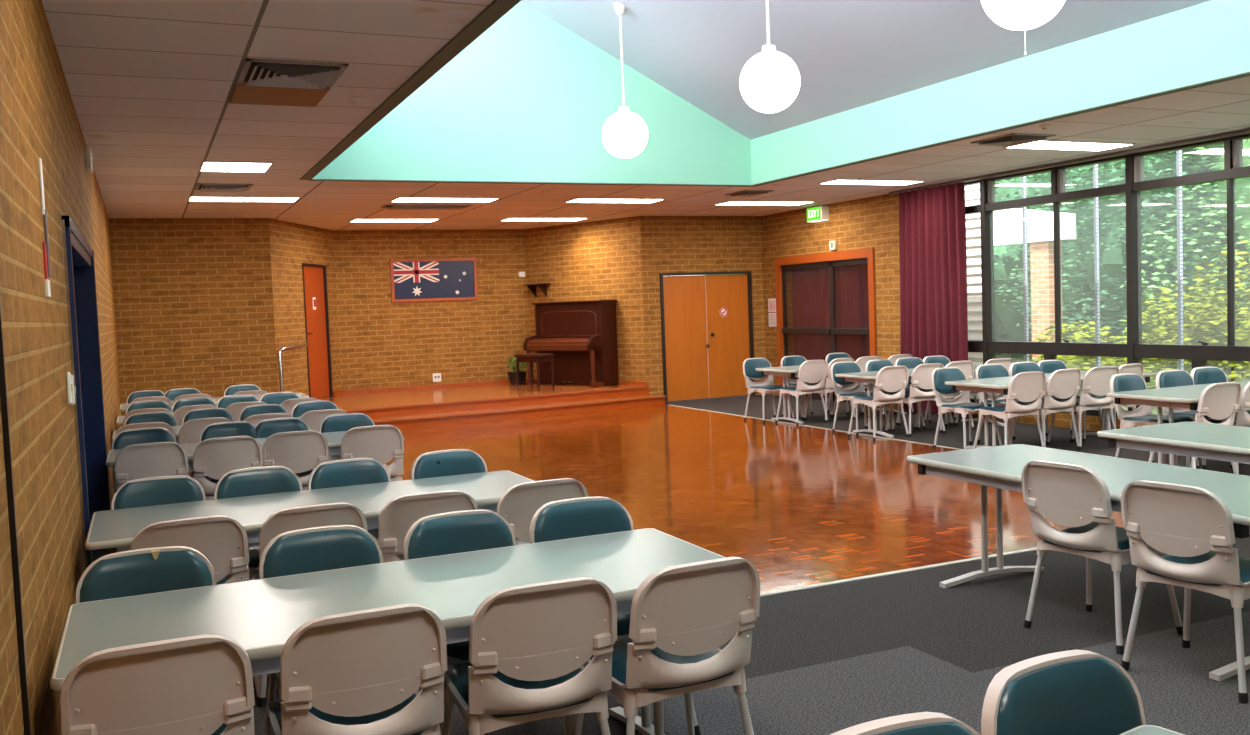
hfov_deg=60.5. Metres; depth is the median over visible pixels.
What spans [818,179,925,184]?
recessed light
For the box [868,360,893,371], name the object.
cushion
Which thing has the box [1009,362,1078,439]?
chair
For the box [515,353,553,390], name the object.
stool
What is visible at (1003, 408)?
seat cushion
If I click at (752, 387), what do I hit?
seat cushion
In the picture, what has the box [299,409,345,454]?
chair
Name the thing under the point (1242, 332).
shrub
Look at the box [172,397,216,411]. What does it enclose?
chair
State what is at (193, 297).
wall
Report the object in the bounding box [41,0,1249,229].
ceiling
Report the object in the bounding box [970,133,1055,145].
ceiling vent
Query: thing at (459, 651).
seat cushion
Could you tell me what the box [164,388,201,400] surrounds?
chair
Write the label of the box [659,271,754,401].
door
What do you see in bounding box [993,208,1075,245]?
fascia board
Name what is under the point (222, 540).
chair
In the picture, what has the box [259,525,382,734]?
chair
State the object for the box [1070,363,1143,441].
chair
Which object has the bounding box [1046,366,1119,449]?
chair
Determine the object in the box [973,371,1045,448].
chair
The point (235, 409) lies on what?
chair
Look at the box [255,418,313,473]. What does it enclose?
chair
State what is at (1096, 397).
seat cushion
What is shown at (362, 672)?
chair
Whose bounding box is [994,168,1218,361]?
tree
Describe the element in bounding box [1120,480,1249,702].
chair
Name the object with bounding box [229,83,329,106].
board
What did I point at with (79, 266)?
door
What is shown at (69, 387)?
light switch
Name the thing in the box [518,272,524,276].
sensor
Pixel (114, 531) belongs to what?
trestle table
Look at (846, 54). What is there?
ceiling
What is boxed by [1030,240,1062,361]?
brick pillar
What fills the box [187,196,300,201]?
recessed light
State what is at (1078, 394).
seat cushion
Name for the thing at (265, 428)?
cushion
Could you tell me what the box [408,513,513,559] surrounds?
cushion
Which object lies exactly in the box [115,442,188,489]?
chair
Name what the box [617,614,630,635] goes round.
seat cushion
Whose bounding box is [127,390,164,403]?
chair
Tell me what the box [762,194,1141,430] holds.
wall
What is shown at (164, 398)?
chair
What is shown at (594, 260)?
wall
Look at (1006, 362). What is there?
chair
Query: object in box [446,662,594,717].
seat cushion
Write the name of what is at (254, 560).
seat cushion
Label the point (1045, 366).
cushion
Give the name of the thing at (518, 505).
chair
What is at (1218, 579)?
seat cushion
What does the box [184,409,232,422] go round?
cushion
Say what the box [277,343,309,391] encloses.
handrail
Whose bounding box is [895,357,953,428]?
chair
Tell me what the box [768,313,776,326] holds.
notice
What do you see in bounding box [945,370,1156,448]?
trestle table
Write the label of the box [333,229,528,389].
wall
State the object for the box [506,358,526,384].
potted plant
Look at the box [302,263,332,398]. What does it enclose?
door
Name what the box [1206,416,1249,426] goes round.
seat cushion
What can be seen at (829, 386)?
chair
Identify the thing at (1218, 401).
chair
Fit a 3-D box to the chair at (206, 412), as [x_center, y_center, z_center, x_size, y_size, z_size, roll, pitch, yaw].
[-3.376,0.740,8.767,0.484,0.778,0.557,-4,4,-24]
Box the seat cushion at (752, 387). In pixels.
[750,385,786,389]
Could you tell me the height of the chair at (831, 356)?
0.778 m
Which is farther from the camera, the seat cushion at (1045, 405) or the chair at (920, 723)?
the seat cushion at (1045, 405)
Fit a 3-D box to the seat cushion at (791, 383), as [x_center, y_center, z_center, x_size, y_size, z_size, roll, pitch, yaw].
[2.318,0.217,13.684,0.376,0.046,0.443,-4,4,-25]
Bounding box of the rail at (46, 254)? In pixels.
[38,157,50,296]
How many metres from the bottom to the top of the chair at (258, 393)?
0.778 m
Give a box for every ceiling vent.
[195,183,252,191]
[237,58,348,88]
[381,204,470,208]
[725,190,773,195]
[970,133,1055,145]
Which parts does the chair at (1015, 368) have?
leg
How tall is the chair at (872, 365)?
0.778 m
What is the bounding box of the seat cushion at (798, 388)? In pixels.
[780,386,820,391]
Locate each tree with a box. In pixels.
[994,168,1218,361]
[995,303,1221,339]
[1006,143,1249,366]
[1119,139,1249,332]
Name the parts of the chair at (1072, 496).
leg, leg, seat frame, leg, leg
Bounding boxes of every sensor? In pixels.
[350,97,364,103]
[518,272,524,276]
[1039,124,1050,129]
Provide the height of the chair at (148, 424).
0.778 m
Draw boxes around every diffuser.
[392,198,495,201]
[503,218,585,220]
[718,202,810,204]
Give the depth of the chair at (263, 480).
5.23 m
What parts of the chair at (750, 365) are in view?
leg, leg, seat frame, leg, leg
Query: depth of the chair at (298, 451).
6.93 m
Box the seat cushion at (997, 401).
[988,399,1035,403]
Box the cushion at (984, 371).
[978,365,1008,378]
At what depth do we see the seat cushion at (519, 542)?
4.94 m
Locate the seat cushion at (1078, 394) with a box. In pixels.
[1053,393,1096,398]
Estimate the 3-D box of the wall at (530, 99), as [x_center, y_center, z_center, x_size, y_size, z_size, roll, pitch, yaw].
[-0.917,-3.501,11.399,5.080,3.052,0.100,-4,4,-24]
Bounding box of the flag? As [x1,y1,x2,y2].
[389,258,477,302]
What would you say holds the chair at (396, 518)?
on the floor
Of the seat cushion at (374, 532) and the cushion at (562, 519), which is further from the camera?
the seat cushion at (374, 532)
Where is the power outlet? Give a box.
[433,373,440,381]
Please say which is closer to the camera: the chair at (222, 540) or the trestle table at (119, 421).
the chair at (222, 540)
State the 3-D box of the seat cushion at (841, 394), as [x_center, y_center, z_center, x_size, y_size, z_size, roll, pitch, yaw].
[2.625,0.306,11.928,0.376,0.046,0.443,-4,4,-25]
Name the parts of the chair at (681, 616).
leg, leg, seat frame, leg, leg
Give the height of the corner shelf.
0.222 m
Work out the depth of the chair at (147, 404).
10.14 m
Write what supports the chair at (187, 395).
on the floor
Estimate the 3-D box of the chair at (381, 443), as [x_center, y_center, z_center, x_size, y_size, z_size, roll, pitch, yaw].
[-1.747,0.762,7.327,0.484,0.778,0.557,-4,4,-23]
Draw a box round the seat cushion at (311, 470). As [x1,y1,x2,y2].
[295,468,312,473]
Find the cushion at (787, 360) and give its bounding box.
[783,356,805,365]
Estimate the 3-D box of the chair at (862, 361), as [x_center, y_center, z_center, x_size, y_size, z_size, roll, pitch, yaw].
[2.922,0.239,13.415,0.484,0.778,0.557,-4,4,-23]
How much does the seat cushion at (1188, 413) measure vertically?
0.046 m
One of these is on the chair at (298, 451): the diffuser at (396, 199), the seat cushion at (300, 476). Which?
the seat cushion at (300, 476)
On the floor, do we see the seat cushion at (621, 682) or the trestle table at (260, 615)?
the trestle table at (260, 615)
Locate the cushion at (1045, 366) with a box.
[1040,361,1066,373]
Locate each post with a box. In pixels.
[1022,176,1028,361]
[1093,164,1100,366]
[1176,150,1183,369]
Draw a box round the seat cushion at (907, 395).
[891,393,933,398]
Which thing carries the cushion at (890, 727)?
on the chair at (920, 723)
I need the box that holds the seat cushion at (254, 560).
[248,543,259,566]
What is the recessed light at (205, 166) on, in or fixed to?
in the ceiling at (151, 84)
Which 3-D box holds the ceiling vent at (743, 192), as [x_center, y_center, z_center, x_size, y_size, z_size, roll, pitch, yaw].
[1.539,-2.156,13.284,0.400,0.030,0.500,-4,4,-24]
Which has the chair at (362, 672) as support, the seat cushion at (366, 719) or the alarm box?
the seat cushion at (366, 719)
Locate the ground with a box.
[996,353,1163,414]
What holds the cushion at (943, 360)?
on the chair at (944, 360)
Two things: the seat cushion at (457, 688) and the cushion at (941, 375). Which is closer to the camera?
the seat cushion at (457, 688)
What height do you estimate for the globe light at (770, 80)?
1.531 m
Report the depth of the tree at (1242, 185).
16.92 m
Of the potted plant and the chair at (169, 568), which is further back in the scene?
the potted plant
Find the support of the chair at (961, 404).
on the floor
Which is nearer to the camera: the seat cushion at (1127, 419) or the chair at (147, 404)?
the seat cushion at (1127, 419)
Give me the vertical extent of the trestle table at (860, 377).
0.660 m
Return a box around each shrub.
[1014,320,1126,392]
[1109,282,1249,388]
[1150,240,1249,406]
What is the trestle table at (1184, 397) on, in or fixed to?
on the floor
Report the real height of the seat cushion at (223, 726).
0.046 m
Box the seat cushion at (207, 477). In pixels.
[205,476,218,482]
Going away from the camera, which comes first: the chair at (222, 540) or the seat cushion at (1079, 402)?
the chair at (222, 540)
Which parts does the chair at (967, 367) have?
leg, seat frame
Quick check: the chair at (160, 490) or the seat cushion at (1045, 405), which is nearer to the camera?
the chair at (160, 490)
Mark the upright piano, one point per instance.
(581, 336)
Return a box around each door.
[61,215,109,569]
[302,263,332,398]
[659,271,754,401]
[775,248,877,406]
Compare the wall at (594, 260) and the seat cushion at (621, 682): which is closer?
the seat cushion at (621, 682)
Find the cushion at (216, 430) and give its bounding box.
[201,423,255,441]
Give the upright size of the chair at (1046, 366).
0.778 m
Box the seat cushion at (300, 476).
[296,472,310,486]
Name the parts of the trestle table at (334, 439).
apron frame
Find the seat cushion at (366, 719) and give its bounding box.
[273,693,425,734]
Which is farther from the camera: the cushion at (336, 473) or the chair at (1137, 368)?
the chair at (1137, 368)
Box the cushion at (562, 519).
[534,500,630,542]
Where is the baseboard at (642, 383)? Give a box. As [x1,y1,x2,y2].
[333,378,645,395]
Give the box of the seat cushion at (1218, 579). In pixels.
[1144,551,1249,585]
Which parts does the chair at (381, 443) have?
seat frame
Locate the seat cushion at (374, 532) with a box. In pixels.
[368,528,377,541]
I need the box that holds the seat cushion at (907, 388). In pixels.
[905,387,932,390]
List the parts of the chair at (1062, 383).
leg, leg, seat frame, leg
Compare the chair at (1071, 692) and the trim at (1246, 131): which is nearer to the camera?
the chair at (1071, 692)
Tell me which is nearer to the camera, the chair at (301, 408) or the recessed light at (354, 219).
the chair at (301, 408)
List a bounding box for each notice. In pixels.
[768,298,775,311]
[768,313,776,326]
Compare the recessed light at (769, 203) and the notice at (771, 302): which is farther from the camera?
the notice at (771, 302)
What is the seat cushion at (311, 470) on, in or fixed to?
on the chair at (265, 428)
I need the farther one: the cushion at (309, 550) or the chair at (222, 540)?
the chair at (222, 540)
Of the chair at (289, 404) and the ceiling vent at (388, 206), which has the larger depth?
the ceiling vent at (388, 206)
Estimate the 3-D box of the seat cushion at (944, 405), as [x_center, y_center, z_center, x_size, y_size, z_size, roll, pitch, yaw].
[3.302,0.372,10.338,0.376,0.046,0.443,-4,4,-24]
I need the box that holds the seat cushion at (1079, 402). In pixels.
[1056,398,1109,406]
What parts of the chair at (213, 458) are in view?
seat frame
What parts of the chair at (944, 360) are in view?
leg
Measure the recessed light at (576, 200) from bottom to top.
0.012 m
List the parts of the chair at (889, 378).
leg, leg, seat frame, leg, leg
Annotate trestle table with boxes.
[50,528,725,734]
[85,470,532,554]
[106,431,403,467]
[112,417,299,443]
[116,408,225,425]
[120,393,308,411]
[756,363,906,423]
[835,364,1003,437]
[907,444,1249,680]
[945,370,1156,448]
[1097,422,1249,466]
[1107,380,1249,464]
[1119,725,1183,734]
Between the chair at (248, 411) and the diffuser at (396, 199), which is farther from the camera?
the diffuser at (396, 199)
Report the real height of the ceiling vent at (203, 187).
0.030 m
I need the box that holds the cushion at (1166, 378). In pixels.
[1159,371,1193,387]
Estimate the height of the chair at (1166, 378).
0.778 m
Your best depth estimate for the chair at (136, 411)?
9.18 m
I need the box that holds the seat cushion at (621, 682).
[589,638,734,691]
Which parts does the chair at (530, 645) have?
leg, seat frame, leg, leg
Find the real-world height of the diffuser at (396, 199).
0.008 m
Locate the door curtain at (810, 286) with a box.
[791,264,869,393]
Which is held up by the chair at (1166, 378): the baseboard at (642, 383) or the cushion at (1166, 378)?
the cushion at (1166, 378)
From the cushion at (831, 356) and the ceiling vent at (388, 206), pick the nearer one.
the ceiling vent at (388, 206)
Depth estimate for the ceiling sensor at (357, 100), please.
6.63 m
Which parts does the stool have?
leg, leg, stool seat, leg, leg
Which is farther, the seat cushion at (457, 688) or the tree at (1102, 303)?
the tree at (1102, 303)
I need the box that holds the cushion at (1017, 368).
[1012,363,1040,375]
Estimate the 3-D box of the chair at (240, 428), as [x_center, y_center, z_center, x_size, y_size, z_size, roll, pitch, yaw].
[-2.722,0.790,7.471,0.484,0.778,0.557,-4,4,-23]
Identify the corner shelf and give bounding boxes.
[523,283,550,296]
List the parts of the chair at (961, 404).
leg, seat frame, leg, leg, leg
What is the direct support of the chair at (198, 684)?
on the floor
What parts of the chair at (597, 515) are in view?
leg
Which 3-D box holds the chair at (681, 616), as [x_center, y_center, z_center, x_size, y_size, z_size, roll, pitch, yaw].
[0.123,0.924,3.265,0.484,0.778,0.557,-4,4,-26]
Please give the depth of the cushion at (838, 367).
12.14 m
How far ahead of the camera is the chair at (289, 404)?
9.70 m
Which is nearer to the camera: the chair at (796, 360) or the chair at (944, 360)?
the chair at (944, 360)
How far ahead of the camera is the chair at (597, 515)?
4.03 m
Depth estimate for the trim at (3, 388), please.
2.44 m
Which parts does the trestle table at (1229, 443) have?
leg, leg, apron frame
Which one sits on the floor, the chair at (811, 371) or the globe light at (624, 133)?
the chair at (811, 371)
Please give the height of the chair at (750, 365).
0.778 m
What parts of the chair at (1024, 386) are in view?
leg, leg, seat frame, leg, leg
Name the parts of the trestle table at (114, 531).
apron frame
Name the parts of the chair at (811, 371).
leg, leg, seat frame, leg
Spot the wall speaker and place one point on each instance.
(87, 152)
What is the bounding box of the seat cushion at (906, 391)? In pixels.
[882,390,909,393]
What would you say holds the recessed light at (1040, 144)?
in the ceiling at (151, 84)
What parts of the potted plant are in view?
pot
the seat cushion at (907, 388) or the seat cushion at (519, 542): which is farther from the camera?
the seat cushion at (907, 388)
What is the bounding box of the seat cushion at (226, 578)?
[216,576,229,584]
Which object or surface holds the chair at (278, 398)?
on the floor
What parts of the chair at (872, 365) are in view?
leg, leg, leg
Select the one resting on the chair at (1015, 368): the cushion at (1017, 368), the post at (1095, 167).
the cushion at (1017, 368)
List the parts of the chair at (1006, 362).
seat frame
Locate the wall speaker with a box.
[84,148,92,172]
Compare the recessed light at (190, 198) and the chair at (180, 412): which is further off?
the recessed light at (190, 198)
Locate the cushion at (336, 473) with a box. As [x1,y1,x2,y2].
[311,460,388,489]
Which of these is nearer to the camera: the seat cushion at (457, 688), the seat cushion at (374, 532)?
the seat cushion at (457, 688)
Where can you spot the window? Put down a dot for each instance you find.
(1134, 350)
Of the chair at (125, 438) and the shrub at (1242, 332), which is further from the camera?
the shrub at (1242, 332)
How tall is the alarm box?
0.130 m
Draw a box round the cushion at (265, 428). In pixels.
[256,419,307,437]
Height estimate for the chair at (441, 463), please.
0.778 m
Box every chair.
[60,634,254,734]
[76,546,215,603]
[111,475,205,509]
[112,427,175,494]
[115,422,175,438]
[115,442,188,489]
[123,408,173,425]
[124,412,177,425]
[126,400,172,413]
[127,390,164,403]
[130,396,171,406]
[131,515,266,703]
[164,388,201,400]
[172,394,214,406]
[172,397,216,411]
[173,404,216,425]
[178,417,231,472]
[182,408,233,476]
[193,436,262,499]
[200,421,262,482]
[214,466,301,576]
[217,394,258,408]
[224,384,260,395]
[226,401,266,420]
[233,390,267,400]
[239,404,288,420]
[244,413,291,425]
[252,503,367,706]
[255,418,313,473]
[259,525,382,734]
[260,392,299,404]
[262,430,328,490]
[268,604,446,734]
[280,398,319,415]
[291,401,338,416]
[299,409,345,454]
[308,458,402,554]
[319,413,387,465]
[341,425,403,481]
[378,490,477,562]
[403,510,565,734]
[411,449,487,479]
[442,577,616,734]
[497,478,588,544]
[529,496,700,734]
[573,557,759,734]
[743,358,794,422]
[775,360,828,425]
[781,355,830,419]
[803,358,855,422]
[825,353,855,414]
[830,712,979,734]
[831,362,891,435]
[833,356,882,419]
[847,365,908,440]
[862,354,914,416]
[865,359,925,431]
[885,363,945,436]
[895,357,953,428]
[914,361,974,432]
[923,355,976,425]
[931,367,1002,449]
[954,358,1013,425]
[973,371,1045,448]
[975,364,1046,442]
[981,650,1145,734]
[1008,368,1081,449]
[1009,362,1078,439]
[1021,460,1182,653]
[1038,360,1101,440]
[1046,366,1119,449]
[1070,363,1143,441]
[1110,373,1199,468]
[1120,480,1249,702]
[1148,382,1241,474]
[1156,370,1245,469]
[1190,367,1249,463]
[1190,382,1249,474]
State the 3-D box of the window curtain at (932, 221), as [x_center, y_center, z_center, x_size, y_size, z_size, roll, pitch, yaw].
[3.819,-0.832,13.342,0.142,2.790,1.266,-4,4,-24]
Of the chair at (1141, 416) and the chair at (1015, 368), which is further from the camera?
the chair at (1015, 368)
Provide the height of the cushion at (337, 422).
0.240 m
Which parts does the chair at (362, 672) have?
seat frame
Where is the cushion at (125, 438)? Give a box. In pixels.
[114,429,173,448]
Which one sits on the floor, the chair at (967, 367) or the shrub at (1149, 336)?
the chair at (967, 367)
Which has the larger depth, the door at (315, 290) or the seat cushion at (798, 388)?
the door at (315, 290)
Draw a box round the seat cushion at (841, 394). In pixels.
[839,392,872,396]
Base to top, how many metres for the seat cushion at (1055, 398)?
0.046 m
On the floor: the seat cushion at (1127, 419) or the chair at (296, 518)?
the chair at (296, 518)
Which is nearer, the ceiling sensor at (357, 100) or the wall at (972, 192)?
the ceiling sensor at (357, 100)
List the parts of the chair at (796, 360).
leg, leg, leg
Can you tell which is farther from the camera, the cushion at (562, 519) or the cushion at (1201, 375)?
the cushion at (1201, 375)
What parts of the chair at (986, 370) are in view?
leg, leg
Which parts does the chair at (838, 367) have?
leg, seat frame, leg, leg, leg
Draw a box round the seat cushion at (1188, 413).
[1168,410,1236,417]
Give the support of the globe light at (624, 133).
hanging from the ceiling at (846, 54)
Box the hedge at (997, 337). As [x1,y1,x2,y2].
[995,296,1248,342]
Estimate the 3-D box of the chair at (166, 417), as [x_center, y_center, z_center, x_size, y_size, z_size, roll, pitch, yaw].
[-3.768,0.765,8.590,0.484,0.778,0.557,-4,4,-26]
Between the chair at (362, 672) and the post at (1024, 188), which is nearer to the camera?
the chair at (362, 672)
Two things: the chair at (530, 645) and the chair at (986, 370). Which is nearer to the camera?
the chair at (530, 645)
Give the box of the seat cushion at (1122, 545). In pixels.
[1043,522,1146,552]
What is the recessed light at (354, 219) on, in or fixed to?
in the ceiling at (151, 84)
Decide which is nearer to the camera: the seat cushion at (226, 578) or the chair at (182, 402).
the seat cushion at (226, 578)
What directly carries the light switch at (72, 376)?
attached to the wall at (38, 116)
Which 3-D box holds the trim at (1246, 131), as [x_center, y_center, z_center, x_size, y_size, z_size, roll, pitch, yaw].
[5.813,-2.049,8.711,0.080,0.030,11.450,-4,4,-24]
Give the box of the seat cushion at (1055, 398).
[1042,395,1070,400]
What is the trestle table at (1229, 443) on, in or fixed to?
on the floor
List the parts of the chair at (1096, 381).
leg, leg, leg, seat frame, leg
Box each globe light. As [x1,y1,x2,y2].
[602,2,647,158]
[740,0,799,112]
[981,0,1064,55]
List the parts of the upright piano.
leg, panel, panel moulding, panel, lid, leg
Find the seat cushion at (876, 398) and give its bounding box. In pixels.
[853,395,900,401]
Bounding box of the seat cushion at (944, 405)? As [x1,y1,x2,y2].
[941,402,991,409]
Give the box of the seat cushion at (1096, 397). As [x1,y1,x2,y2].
[1078,396,1106,398]
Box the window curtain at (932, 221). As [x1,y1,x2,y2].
[899,182,968,415]
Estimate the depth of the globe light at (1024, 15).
5.69 m
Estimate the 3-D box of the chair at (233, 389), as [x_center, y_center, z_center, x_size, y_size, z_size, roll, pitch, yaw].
[-4.210,0.592,11.907,0.484,0.778,0.557,-3,4,-22]
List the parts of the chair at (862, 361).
leg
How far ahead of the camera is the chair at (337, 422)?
7.96 m
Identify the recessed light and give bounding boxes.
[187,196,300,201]
[198,161,273,172]
[349,218,439,221]
[390,197,500,202]
[500,217,588,220]
[564,198,665,202]
[714,201,815,205]
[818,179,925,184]
[1003,140,1135,150]
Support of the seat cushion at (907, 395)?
on the chair at (921, 375)
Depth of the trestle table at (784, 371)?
13.19 m
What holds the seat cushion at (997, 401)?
on the chair at (986, 370)
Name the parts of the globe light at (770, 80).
rod, globe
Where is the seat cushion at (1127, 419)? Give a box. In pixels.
[1123,415,1191,423]
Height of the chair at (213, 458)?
0.778 m
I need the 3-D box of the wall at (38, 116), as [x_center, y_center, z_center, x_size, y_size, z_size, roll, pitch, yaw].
[-3.208,-0.154,6.094,0.250,2.850,16.950,-4,4,-24]
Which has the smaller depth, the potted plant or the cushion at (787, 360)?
the cushion at (787, 360)
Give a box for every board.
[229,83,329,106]
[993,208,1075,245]
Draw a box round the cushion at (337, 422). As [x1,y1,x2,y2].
[321,414,373,432]
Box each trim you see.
[0,301,30,734]
[300,0,1249,186]
[672,405,1036,596]
[889,129,1249,194]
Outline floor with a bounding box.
[92,394,1249,734]
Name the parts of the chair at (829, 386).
leg, leg, seat frame, leg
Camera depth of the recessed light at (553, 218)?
16.06 m
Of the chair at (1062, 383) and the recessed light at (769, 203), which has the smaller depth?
the chair at (1062, 383)
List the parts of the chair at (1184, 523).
leg, leg, seat frame, leg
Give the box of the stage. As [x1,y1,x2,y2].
[320,382,665,429]
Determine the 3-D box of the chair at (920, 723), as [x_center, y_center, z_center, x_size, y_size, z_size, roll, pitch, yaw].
[0.560,1.003,1.610,0.484,0.778,0.557,-4,4,-24]
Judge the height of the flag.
0.700 m
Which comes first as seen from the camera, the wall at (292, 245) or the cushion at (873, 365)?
the cushion at (873, 365)
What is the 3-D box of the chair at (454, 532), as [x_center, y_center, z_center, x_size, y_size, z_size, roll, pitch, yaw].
[-0.495,0.924,3.682,0.484,0.778,0.557,-4,4,-24]
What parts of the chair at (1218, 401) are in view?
leg, leg, leg, leg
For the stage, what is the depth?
15.27 m
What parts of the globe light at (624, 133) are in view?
rod, globe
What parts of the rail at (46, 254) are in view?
rail, rail cord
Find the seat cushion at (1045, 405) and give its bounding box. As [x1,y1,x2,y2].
[1018,401,1071,409]
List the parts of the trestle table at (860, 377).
leg, leg, apron frame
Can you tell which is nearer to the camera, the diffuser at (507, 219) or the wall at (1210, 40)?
the wall at (1210, 40)
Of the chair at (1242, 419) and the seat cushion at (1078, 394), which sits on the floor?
the chair at (1242, 419)
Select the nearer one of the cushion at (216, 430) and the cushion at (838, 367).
the cushion at (216, 430)
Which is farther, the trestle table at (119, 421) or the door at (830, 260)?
the door at (830, 260)
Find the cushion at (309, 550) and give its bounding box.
[263,528,379,578]
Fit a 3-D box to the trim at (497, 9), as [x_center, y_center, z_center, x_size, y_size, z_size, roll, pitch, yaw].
[1.286,-1.847,6.838,5.180,0.132,10.340,-4,4,-24]
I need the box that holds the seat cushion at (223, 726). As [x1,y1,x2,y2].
[211,723,227,734]
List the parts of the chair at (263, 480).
seat frame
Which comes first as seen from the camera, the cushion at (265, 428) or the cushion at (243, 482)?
the cushion at (243, 482)
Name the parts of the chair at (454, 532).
leg, leg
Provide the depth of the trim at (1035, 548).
5.88 m
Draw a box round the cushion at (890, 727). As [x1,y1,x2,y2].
[875,721,973,734]
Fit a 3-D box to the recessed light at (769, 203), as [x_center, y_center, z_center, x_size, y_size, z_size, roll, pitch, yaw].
[1.929,-2.267,14.800,1.340,0.012,0.490,-4,4,-24]
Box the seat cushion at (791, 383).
[790,382,818,385]
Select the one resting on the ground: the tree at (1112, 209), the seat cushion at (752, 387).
the tree at (1112, 209)
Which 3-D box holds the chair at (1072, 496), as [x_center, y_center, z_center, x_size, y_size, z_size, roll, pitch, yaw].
[2.050,0.772,4.665,0.557,0.778,0.484,-4,4,-31]
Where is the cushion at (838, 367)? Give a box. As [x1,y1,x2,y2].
[833,362,860,383]
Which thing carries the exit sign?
attached to the wall at (870, 222)
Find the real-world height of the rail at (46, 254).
0.490 m
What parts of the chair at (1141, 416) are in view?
leg, seat frame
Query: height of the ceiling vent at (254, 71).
0.030 m
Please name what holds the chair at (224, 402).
on the floor
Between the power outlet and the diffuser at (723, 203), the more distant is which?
the power outlet
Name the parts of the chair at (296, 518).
leg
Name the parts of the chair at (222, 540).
leg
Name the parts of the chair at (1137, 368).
leg, leg, leg, seat frame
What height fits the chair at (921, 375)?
0.778 m
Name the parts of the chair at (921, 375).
leg, leg, seat frame, leg, leg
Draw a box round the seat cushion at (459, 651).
[446,641,468,660]
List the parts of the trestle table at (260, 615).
apron frame, leg, leg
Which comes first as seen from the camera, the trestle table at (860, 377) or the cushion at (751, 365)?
the trestle table at (860, 377)
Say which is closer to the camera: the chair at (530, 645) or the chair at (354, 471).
the chair at (530, 645)
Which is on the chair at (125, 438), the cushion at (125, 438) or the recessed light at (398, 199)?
the cushion at (125, 438)
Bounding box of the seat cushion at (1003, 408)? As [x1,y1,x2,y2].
[979,405,1036,412]
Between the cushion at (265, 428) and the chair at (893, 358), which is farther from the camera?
the chair at (893, 358)
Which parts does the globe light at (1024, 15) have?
globe, pull cord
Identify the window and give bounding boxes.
[965,133,1249,417]
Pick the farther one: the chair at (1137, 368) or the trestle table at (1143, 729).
the chair at (1137, 368)
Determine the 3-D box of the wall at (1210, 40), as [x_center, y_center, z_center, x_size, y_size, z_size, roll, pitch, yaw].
[3.613,-2.196,7.818,0.100,0.520,10.440,-4,4,-24]
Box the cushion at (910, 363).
[897,358,923,368]
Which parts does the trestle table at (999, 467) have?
leg, leg, apron frame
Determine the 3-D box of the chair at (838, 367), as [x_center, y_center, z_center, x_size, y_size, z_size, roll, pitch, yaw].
[2.606,0.333,11.973,0.484,0.778,0.557,-4,4,-25]
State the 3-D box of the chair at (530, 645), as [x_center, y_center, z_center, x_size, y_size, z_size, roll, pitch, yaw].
[-0.286,0.949,3.109,0.484,0.778,0.557,-3,4,-22]
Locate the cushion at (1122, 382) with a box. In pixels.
[1114,374,1145,391]
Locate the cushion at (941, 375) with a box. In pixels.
[934,368,965,392]
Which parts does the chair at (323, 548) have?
leg, seat frame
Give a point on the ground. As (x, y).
(1154, 408)
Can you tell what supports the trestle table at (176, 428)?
on the floor
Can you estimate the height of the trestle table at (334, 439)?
0.660 m
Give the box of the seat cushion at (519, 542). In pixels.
[516,539,529,544]
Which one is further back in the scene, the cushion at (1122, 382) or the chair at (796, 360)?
the chair at (796, 360)
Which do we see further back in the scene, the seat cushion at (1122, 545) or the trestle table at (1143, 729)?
the seat cushion at (1122, 545)
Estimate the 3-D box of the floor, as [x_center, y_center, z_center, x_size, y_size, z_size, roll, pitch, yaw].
[0.707,1.038,8.977,10.100,0.150,19.300,-4,4,-24]
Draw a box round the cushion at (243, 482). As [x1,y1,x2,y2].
[217,468,299,498]
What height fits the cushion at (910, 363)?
0.240 m
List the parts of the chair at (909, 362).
leg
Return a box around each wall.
[0,0,121,734]
[109,218,277,426]
[269,218,341,399]
[299,1,751,184]
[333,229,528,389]
[525,216,645,381]
[640,216,766,394]
[750,0,1249,184]
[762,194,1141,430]
[965,184,982,397]
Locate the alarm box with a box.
[829,240,837,249]
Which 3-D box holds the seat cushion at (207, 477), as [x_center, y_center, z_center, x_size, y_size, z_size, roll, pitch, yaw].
[-2.704,0.763,7.427,0.376,0.046,0.443,-4,4,-23]
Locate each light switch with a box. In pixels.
[65,372,72,403]
[70,375,75,404]
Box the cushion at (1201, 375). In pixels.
[1194,368,1226,384]
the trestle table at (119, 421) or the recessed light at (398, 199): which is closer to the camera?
the trestle table at (119, 421)
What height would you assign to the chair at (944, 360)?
0.778 m
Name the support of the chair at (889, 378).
on the floor
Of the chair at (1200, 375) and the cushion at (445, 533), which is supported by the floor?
the chair at (1200, 375)
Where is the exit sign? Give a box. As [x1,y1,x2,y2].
[807,206,828,221]
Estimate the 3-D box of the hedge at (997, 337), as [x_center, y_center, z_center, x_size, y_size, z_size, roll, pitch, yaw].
[15.243,-2.909,26.508,2.645,4.840,52.242,-4,4,-24]
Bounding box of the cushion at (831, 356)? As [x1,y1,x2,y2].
[827,353,849,362]
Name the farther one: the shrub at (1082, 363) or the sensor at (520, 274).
the sensor at (520, 274)
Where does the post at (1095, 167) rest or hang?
on the ground
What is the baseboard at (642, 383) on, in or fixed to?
attached to the wall at (383, 343)
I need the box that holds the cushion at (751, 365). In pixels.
[745,359,770,377]
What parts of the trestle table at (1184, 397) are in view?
apron frame, leg, leg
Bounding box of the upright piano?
[523,299,618,387]
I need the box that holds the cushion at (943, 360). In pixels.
[925,356,949,365]
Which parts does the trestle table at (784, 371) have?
apron frame, leg, leg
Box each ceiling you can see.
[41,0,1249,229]
[521,0,1210,139]
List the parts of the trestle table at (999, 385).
leg, leg, apron frame, leg, leg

